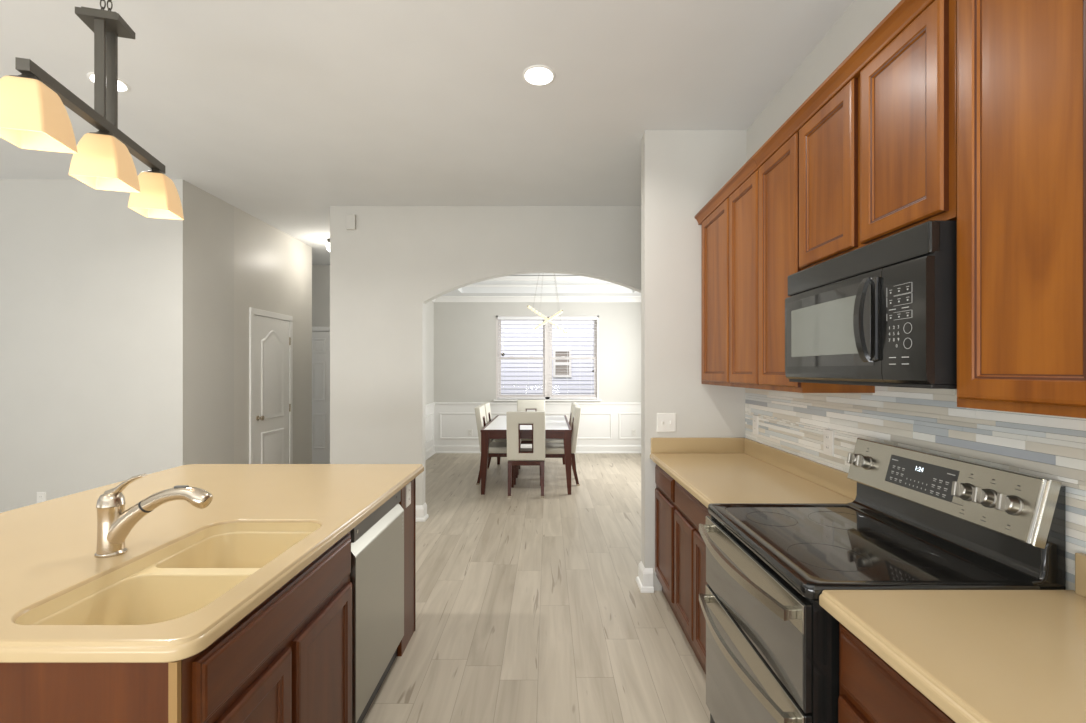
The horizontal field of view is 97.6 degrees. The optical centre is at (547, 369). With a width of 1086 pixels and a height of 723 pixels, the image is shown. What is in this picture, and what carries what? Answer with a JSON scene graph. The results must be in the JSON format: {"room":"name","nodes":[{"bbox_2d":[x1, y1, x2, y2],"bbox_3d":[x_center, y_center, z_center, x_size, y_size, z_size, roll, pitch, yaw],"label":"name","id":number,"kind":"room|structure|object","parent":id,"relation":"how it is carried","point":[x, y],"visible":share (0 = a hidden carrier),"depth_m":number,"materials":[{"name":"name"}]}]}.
{"room":"kitchen","nodes":[
{"label":"kitchen","id":0,"kind":"room"},
{"bbox_2d":[0,179,167,512],"bbox_3d":[-4.880,-0.063,4.029,3.440,3.050,0.142,0,0,0],"label":"wall","id":1,"kind":"structure","parent":0,"point":[84,274],"depth_m":3.96,"materials":[{"name":"paint"}]},
{"bbox_2d":[37,492,45,502],"bbox_3d":[-4.215,1.077,3.954,0.075,0.120,0.008,0,0,0],"label":"outlet","id":2,"kind":"object","parent":1,"relation":"attached to","point":[41,496],"visible":0.75,"depth_m":3.95,"materials":[{"name":"white plastic"}]},
{"bbox_2d":[168,179,311,468],"bbox_3d":[-3.100,-0.063,5.044,0.120,3.050,2.172,0,0,0],"label":"wall","id":3,"kind":"structure","parent":0,"point":[200,245],"depth_m":4.44,"materials":[{"name":"paint"}]},
{"bbox_2d":[249,307,292,463],"bbox_3d":[-3.030,0.412,5.235,0.020,2.100,0.800,0,0,0],"label":"trim","id":4,"kind":"structure","parent":3,"relation":"attached to","point":[252,311],"depth_m":4.88,"materials":[{"name":"white paint"}]},
{"bbox_2d":[254,315,290,463],"bbox_3d":[-3.000,0.442,5.244,0.078,2.020,0.688,0,0,0],"label":"door","id":5,"kind":"structure","parent":3,"relation":"in","point":[272,340],"depth_m":5.19,"materials":[{"name":"white paint"}]},
{"bbox_2d":[312,265,329,331],"bbox_3d":[-3.200,-0.063,7.260,2.400,3.050,0.120,0,0,0],"label":"wall","id":6,"kind":"structure","parent":0,"point":[320,273],"depth_m":7.20,"materials":[{"name":"paint"}]},
{"bbox_2d":[312,332,329,463],"bbox_3d":[-3.290,0.437,7.177,0.740,2.030,0.044,0,0,0],"label":"door","id":7,"kind":"structure","parent":6,"relation":"in","point":[320,340],"depth_m":7.16,"materials":[{"name":"white paint"}]},
{"bbox_2d":[312,327,329,330],"bbox_3d":[-3.290,0.405,7.180,0.880,2.115,0.040,0,0,0],"label":"trim","id":8,"kind":"structure","parent":6,"relation":"attached to","point":[313,328],"depth_m":7.16,"materials":[{"name":"white paint"}]},
{"bbox_2d":[0,0,854,275],"bbox_3d":[-2.050,-1.638,2.432,9.100,0.100,12.063,0,0,0],"label":"ceiling","id":9,"kind":"structure","parent":0,"point":[284,112],"depth_m":2.68,"materials":[{"name":"paint"}]},
{"bbox_2d":[0,0,183,219],"bbox_3d":[-1.556,-1.122,1.675,0.141,0.932,0.797,0,0,-14],"label":"pendant","id":10,"kind":"object","parent":9,"relation":"hanging from","point":[33,112],"visible":1,"depth_m":1.63,"materials":[{"name":"beige glass"}]},
{"bbox_2d":[87,72,129,91],"bbox_3d":[-2.420,-1.584,2.620,0.176,0.008,0.176,0,0,0],"label":"recessed light","id":11,"kind":"object","parent":9,"relation":"in","point":[122,86],"visible":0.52,"depth_m":2.63,"materials":[{"name":"white glass"}]},
{"bbox_2d":[326,239,329,251],"bbox_3d":[-2.625,-1.513,5.800,0.144,0.150,0.144,0,0,0],"label":"ceiling lamp","id":12,"kind":"object","parent":9,"relation":"attached to","point":[328,240],"visible":0.32,"depth_m":5.75,"materials":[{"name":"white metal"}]},
{"bbox_2d":[523,65,554,85],"bbox_3d":[-0.046,-1.584,2.560,0.176,0.008,0.176,0,0,0],"label":"recessed light","id":13,"kind":"object","parent":9,"relation":"in","point":[537,75],"visible":1,"depth_m":2.55,"materials":[{"name":"white paint"}]},
{"bbox_2d":[527,273,566,332],"bbox_3d":[-0.001,-1.051,6.475,0.506,1.074,0.333,0,0,8],"label":"dining chandelier","id":14,"kind":"object","parent":9,"relation":"hanging from","point":[529,307],"visible":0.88,"depth_m":6.46,"materials":[{"name":"silver metal"}]},
{"bbox_2d":[425,301,433,404],"bbox_3d":[-2.055,-0.063,6.615,0.110,3.050,3.796,0,0,0],"label":"wall","id":15,"kind":"structure","parent":0,"point":[429,307],"depth_m":8.05,"materials":[{"name":"paint"}]},
{"bbox_2d":[330,206,640,504],"bbox_3d":[0.170,-0.063,4.662,4.560,3.050,0.110,0,0,0],"label":"wall","id":16,"kind":"structure","parent":0,"point":[397,260],"depth_m":4.61,"materials":[{"name":"paint"}]},
{"bbox_2d":[346,214,355,229],"bbox_3d":[-1.900,-1.431,4.592,0.090,0.145,0.030,0,0,0],"label":"door chime","id":17,"kind":"object","parent":16,"relation":"attached to","point":[350,218],"visible":1,"depth_m":4.58,"materials":[{"name":"paint"}]},
{"bbox_2d":[425,406,640,450],"bbox_3d":[-0.025,1.037,6.540,3.950,0.850,3.646,0,0,0],"label":"wainscoting","id":18,"kind":"structure","parent":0,"point":[451,425],"depth_m":8.36,"materials":[{"name":"white paint"}]},
{"bbox_2d":[416,445,640,521],"bbox_3d":[0.074,1.387,6.469,4.432,0.150,3.788,0,0,0],"label":"baseboard","id":19,"kind":"structure","parent":18,"relation":"attached to","point":[434,449],"depth_m":8.35,"materials":[{"name":"white paint"}]},
{"bbox_2d":[425,316,640,408],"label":"window","id":20,"kind":"structure","parent":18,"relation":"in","point":[547,338],"depth_m":8.39,"materials":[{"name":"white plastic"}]},
{"bbox_2d":[498,317,545,398],"bbox_3d":[-0.452,-0.216,8.334,0.843,1.443,0.101,0,0,0],"label":"window blind","id":21,"kind":"object","parent":20,"relation":"attached to","point":[499,318],"visible":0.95,"depth_m":8.33,"materials":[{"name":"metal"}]},
{"bbox_2d":[549,317,596,398],"bbox_3d":[0.452,-0.216,8.340,0.843,1.443,0.090,0,0,0],"label":"window blind","id":22,"kind":"object","parent":20,"relation":"attached to","point":[555,318],"visible":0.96,"depth_m":8.33,"materials":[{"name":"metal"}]},
{"bbox_2d":[425,413,640,444],"bbox_3d":[-0.070,0.985,6.606,3.860,0.465,3.513,0,0,0],"label":"frames","id":23,"kind":"object","parent":18,"relation":"attached to","point":[610,414],"visible":0.4,"depth_m":8.35,"materials":[{"name":"white paint"}]},
{"bbox_2d":[362,453,709,722],"bbox_3d":[-2.050,1.512,2.450,9.100,0.100,12.100,0,0,0],"label":"floor","id":24,"kind":"structure","parent":0,"point":[531,608],"depth_m":2.91,"materials":[{"name":"beige wood"}]},
{"bbox_2d":[0,532,351,722],"bbox_3d":[-1.363,1.026,1.375,1.275,0.873,0.839,0,0,0],"label":"base cabinet","id":25,"kind":"object","parent":24,"relation":"on","point":[288,660],"visible":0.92,"depth_m":1.14,"materials":[{"name":"brown wood"}]},
{"bbox_2d":[0,464,423,662],"bbox_3d":[-1.415,0.663,1.867,1.396,0.230,1.834,0,0,0],"label":"countertop","id":26,"kind":"structure","parent":25,"relation":"on","point":[187,574],"depth_m":1.46,"materials":[{"name":"beige stone"}]},
{"bbox_2d":[94,473,212,557],"bbox_3d":[-1.171,0.428,1.415,0.335,0.239,0.067,0,0,0],"label":"faucet","id":27,"kind":"object","parent":26,"relation":"on","point":[114,524],"visible":1,"depth_m":1.40,"materials":[{"name":"silver metal"}]},
{"bbox_2d":[15,522,320,624],"bbox_3d":[-1.001,0.668,1.383,0.404,0.220,0.712,0,0,0],"label":"double sink","id":28,"kind":"object","parent":26,"relation":"in","point":[172,581],"depth_m":1.37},
{"bbox_2d":[350,490,403,722],"bbox_3d":[-1.029,1.026,2.110,0.602,0.868,0.616,0,0,0],"label":"dishwasher","id":29,"kind":"object","parent":24,"relation":"on","point":[377,542],"visible":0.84,"depth_m":2.02,"materials":[{"name":"silver metal"}]},
{"bbox_2d":[357,649,396,722],"bbox_3d":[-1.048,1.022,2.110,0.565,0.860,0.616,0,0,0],"label":"toe kick","id":30,"kind":"object","parent":29,"relation":"in","point":[394,656],"depth_m":2.14,"materials":[{"name":"black plastic"}]},
{"bbox_2d":[397,478,415,655],"bbox_3d":[-1.040,1.026,2.547,0.599,0.873,0.245,0,0,0],"label":"island end panel","id":31,"kind":"object","parent":24,"relation":"on","point":[410,511],"visible":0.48,"depth_m":2.56,"materials":[{"name":"brown wood"}]},
{"bbox_2d":[406,482,410,507],"bbox_3d":[-0.741,0.665,2.535,0.008,0.120,0.075,0,0,0],"label":"outlet","id":32,"kind":"object","parent":31,"relation":"attached to","point":[408,486],"visible":0.98,"depth_m":2.53,"materials":[{"name":"white plastic"}]},
{"bbox_2d":[475,405,517,484],"bbox_3d":[-0.654,0.969,6.250,0.545,0.985,0.444,0,0,0],"label":"dining chair","id":33,"kind":"object","parent":24,"relation":"on","point":[496,449],"visible":0.45,"depth_m":6.04,"materials":[{"name":"beige leather"}]},
{"bbox_2d":[481,402,521,474],"bbox_3d":[-0.654,0.969,6.830,0.545,0.985,0.444,0,0,0],"label":"dining chair","id":34,"kind":"object","parent":24,"relation":"on","point":[486,404],"visible":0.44,"depth_m":6.68,"materials":[{"name":"beige leather"}]},
{"bbox_2d":[506,411,544,497],"bbox_3d":[-0.248,0.969,5.686,0.444,0.985,0.545,0,0,0],"label":"dining chair","id":35,"kind":"object","parent":24,"relation":"on","point":[516,456],"visible":1,"depth_m":5.46,"materials":[{"name":"beige fabric"}]},
{"bbox_2d":[480,415,571,494],"bbox_3d":[-0.250,1.082,6.475,1.070,0.760,1.830,0,0,0],"label":"dining table","id":36,"kind":"object","parent":24,"relation":"on","point":[556,426],"visible":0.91,"depth_m":5.57,"materials":[{"name":"brown wood"}]},
{"bbox_2d":[517,400,544,443],"bbox_3d":[-0.262,0.969,7.364,0.444,0.985,0.545,0,0,0],"label":"dining chair","id":37,"kind":"object","parent":24,"relation":"on","point":[522,405],"visible":0.28,"depth_m":7.55,"materials":[{"name":"beige leather"}]},
{"bbox_2d":[540,405,580,485],"bbox_3d":[0.154,0.969,6.195,0.545,0.985,0.444,0,0,0],"label":"dining chair","id":38,"kind":"object","parent":24,"relation":"on","point":[552,450],"visible":0.66,"depth_m":5.98,"materials":[{"name":"beige leather"}]},
{"bbox_2d":[545,402,577,464],"bbox_3d":[0.154,0.969,6.830,0.545,0.985,0.444,0,0,0],"label":"dining chair","id":39,"kind":"object","parent":24,"relation":"on","point":[573,404],"visible":0.23,"depth_m":6.62,"materials":[{"name":"beige leather"}]},
{"bbox_2d":[655,464,682,629],"bbox_3d":[1.004,1.025,2.901,0.608,0.872,0.490,0,0,0],"label":"base cabinet","id":40,"kind":"object","parent":24,"relation":"on","point":[665,506],"visible":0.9,"depth_m":2.86,"materials":[{"name":"brown wood"}]},
{"bbox_2d":[674,481,710,674],"bbox_3d":[1.004,1.025,2.296,0.608,0.872,0.714,0,0,0],"label":"base cabinet","id":41,"kind":"object","parent":24,"relation":"on","point":[689,545],"visible":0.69,"depth_m":2.33,"materials":[{"name":"brown wood"}]},
{"bbox_2d":[650,438,856,507],"bbox_3d":[0.993,0.517,2.540,0.632,0.140,1.212,0,0,0],"label":"countertop","id":42,"kind":"structure","parent":41,"relation":"on","point":[712,470],"depth_m":2.44,"materials":[{"name":"beige stone"}]},
{"bbox_2d":[699,438,1065,722],"bbox_3d":[0.935,0.869,1.559,0.730,1.187,0.744,0,0,0],"label":"oven range","id":43,"kind":"object","parent":24,"relation":"on","point":[916,520],"visible":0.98,"depth_m":1.40,"materials":[{"name":"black metal"}]},
{"bbox_2d":[708,503,1040,599],"bbox_3d":[0.940,0.558,1.559,0.590,0.036,0.744,0,0,0],"label":"cooktop","id":44,"kind":"object","parent":43,"relation":"in","point":[813,548],"depth_m":1.43,"materials":[{"name":"black glass"}]},
{"bbox_2d":[838,622,954,722],"bbox_3d":[1.004,1.025,0.736,0.608,0.872,0.871,0,0,0],"label":"base cabinet","id":45,"kind":"object","parent":24,"relation":"on","point":[871,690],"visible":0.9,"depth_m":1.02,"materials":[{"name":"brown wood"}]},
{"bbox_2d":[819,553,1085,722],"bbox_3d":[0.993,0.517,0.717,0.632,0.140,0.934,0,0,0],"label":"countertop","id":46,"kind":"structure","parent":45,"relation":"on","point":[980,656],"depth_m":0.95,"materials":[{"name":"beige stone"}]},
{"bbox_2d":[434,302,640,401],"bbox_3d":[-0.025,-0.063,8.438,3.950,3.050,0.150,0,0,0],"label":"wall","id":47,"kind":"structure","parent":0,"point":[464,332],"depth_m":8.36,"materials":[{"name":"paint"}]},
{"bbox_2d":[432,296,640,301],"bbox_3d":[-0.025,-1.243,6.540,3.950,0.100,3.646,0,0,0],"label":"crown molding","id":48,"kind":"structure","parent":47,"relation":"attached to","point":[441,298],"depth_m":8.33,"materials":[{"name":"white paint"}]},
{"bbox_2d":[442,281,640,295],"bbox_3d":[-0.025,-1.440,6.540,3.950,0.295,3.646,0,0,0],"label":"ceiling","id":49,"kind":"structure","parent":0,"point":[464,291],"depth_m":8.00,"materials":[{"name":"paint"}]},
{"bbox_2d":[464,276,623,286],"bbox_3d":[0.000,-1.488,6.575,2.880,0.180,2.850,0,0,0],"label":"trim","id":50,"kind":"structure","parent":49,"relation":"attached to","point":[505,278],"depth_m":7.95,"materials":[{"name":"white paint"}]},
{"bbox_2d":[641,130,746,590],"bbox_3d":[0.983,-0.063,3.208,0.675,3.050,0.120,0,0,0],"label":"wall","id":51,"kind":"structure","parent":0,"point":[682,171],"depth_m":3.15,"materials":[{"name":"paint"}]},
{"bbox_2d":[636,561,653,592],"bbox_3d":[0.906,1.387,3.208,0.587,0.150,0.184,0,0,0],"label":"baseboard","id":52,"kind":"structure","parent":51,"relation":"attached to","point":[644,580],"depth_m":3.13,"materials":[{"name":"white paint"}]},
{"bbox_2d":[657,413,675,431],"bbox_3d":[0.788,0.348,3.140,0.125,0.125,0.016,0,0,0],"label":"light switch","id":53,"kind":"object","parent":51,"relation":"attached to","point":[666,422],"visible":1,"depth_m":3.14,"materials":[{"name":"white plastic"}]},
{"bbox_2d":[745,0,1085,590],"bbox_3d":[1.390,-0.063,-0.166,0.160,3.050,6.868,0,0,0],"label":"wall","id":54,"kind":"structure","parent":0,"point":[931,421],"depth_m":1.81,"materials":[{"name":"white tile"}]},
{"bbox_2d":[701,197,731,386],"bbox_3d":[1.160,-0.443,2.889,0.320,1.070,0.516,0,0,0],"label":"upper cabinet","id":55,"kind":"object","parent":54,"relation":"attached to","point":[715,228],"visible":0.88,"depth_m":2.85,"materials":[{"name":"brown wood"}]},
{"bbox_2d":[753,415,758,434],"bbox_3d":[1.306,0.344,2.985,0.008,0.120,0.075,0,0,0],"label":"outlet","id":56,"kind":"object","parent":54,"relation":"attached to","point":[755,417],"visible":1,"depth_m":2.97,"materials":[{"name":"white plastic"}]},
{"bbox_2d":[729,132,874,392],"bbox_3d":[1.160,-0.443,2.264,0.320,1.070,0.727,0,0,0],"label":"upper cabinet","id":57,"kind":"object","parent":54,"relation":"attached to","point":[764,210],"visible":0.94,"depth_m":2.20,"materials":[{"name":"brown wood"}]},
{"bbox_2d":[823,429,833,456],"bbox_3d":[1.306,0.337,2.210,0.008,0.120,0.075,0,0,0],"label":"outlet","id":58,"kind":"object","parent":54,"relation":"attached to","point":[828,435],"visible":1,"depth_m":2.20,"materials":[{"name":"white plastic"}]},
{"bbox_2d":[799,0,956,269],"bbox_3d":[1.160,-0.680,1.542,0.320,0.595,0.711,0,0,0],"label":"upper cabinet","id":59,"kind":"object","parent":54,"relation":"attached to","point":[878,161],"visible":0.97,"depth_m":1.42,"materials":[{"name":"brown wood"}]},
{"bbox_2d":[695,0,934,224],"bbox_3d":[1.012,-0.989,1.784,0.076,0.058,2.727,0,0,0],"label":"crown molding","id":60,"kind":"structure","parent":59,"relation":"attached to","point":[905,12],"depth_m":1.66,"materials":[{"name":"brown wood"}]},
{"bbox_2d":[785,220,956,388],"bbox_3d":[1.103,-0.165,1.543,0.411,0.423,0.708,0,0,0],"label":"microwave","id":61,"kind":"object","parent":59,"relation":"attached to","point":[883,312],"visible":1,"depth_m":1.34,"materials":[{"name":"black plastic"}]},
{"bbox_2d":[957,0,1085,418],"bbox_3d":[1.160,-0.443,0.802,0.320,1.070,0.763,0,0,0],"label":"upper cabinet","id":62,"kind":"object","parent":54,"relation":"attached to","point":[1021,64],"visible":1,"depth_m":1.01,"materials":[{"name":"brown wood"}]},
{"label":"outside","id":63,"kind":"structure","parent":0,"visible":0},
{"bbox_3d":[0.000,2.112,12.275,18.000,0.100,7.450,0,0,0],"label":"yard","id":64,"kind":"structure","parent":63,"visible":0},
{"bbox_2d":[501,321,593,394],"bbox_3d":[0.000,-1.398,13.235,12.000,6.720,0.130,0,0,0],"label":"house","id":65,"kind":"structure","parent":64,"relation":"on","point":[515,371],"depth_m":13.21,"materials":[{"name":"plastic"}]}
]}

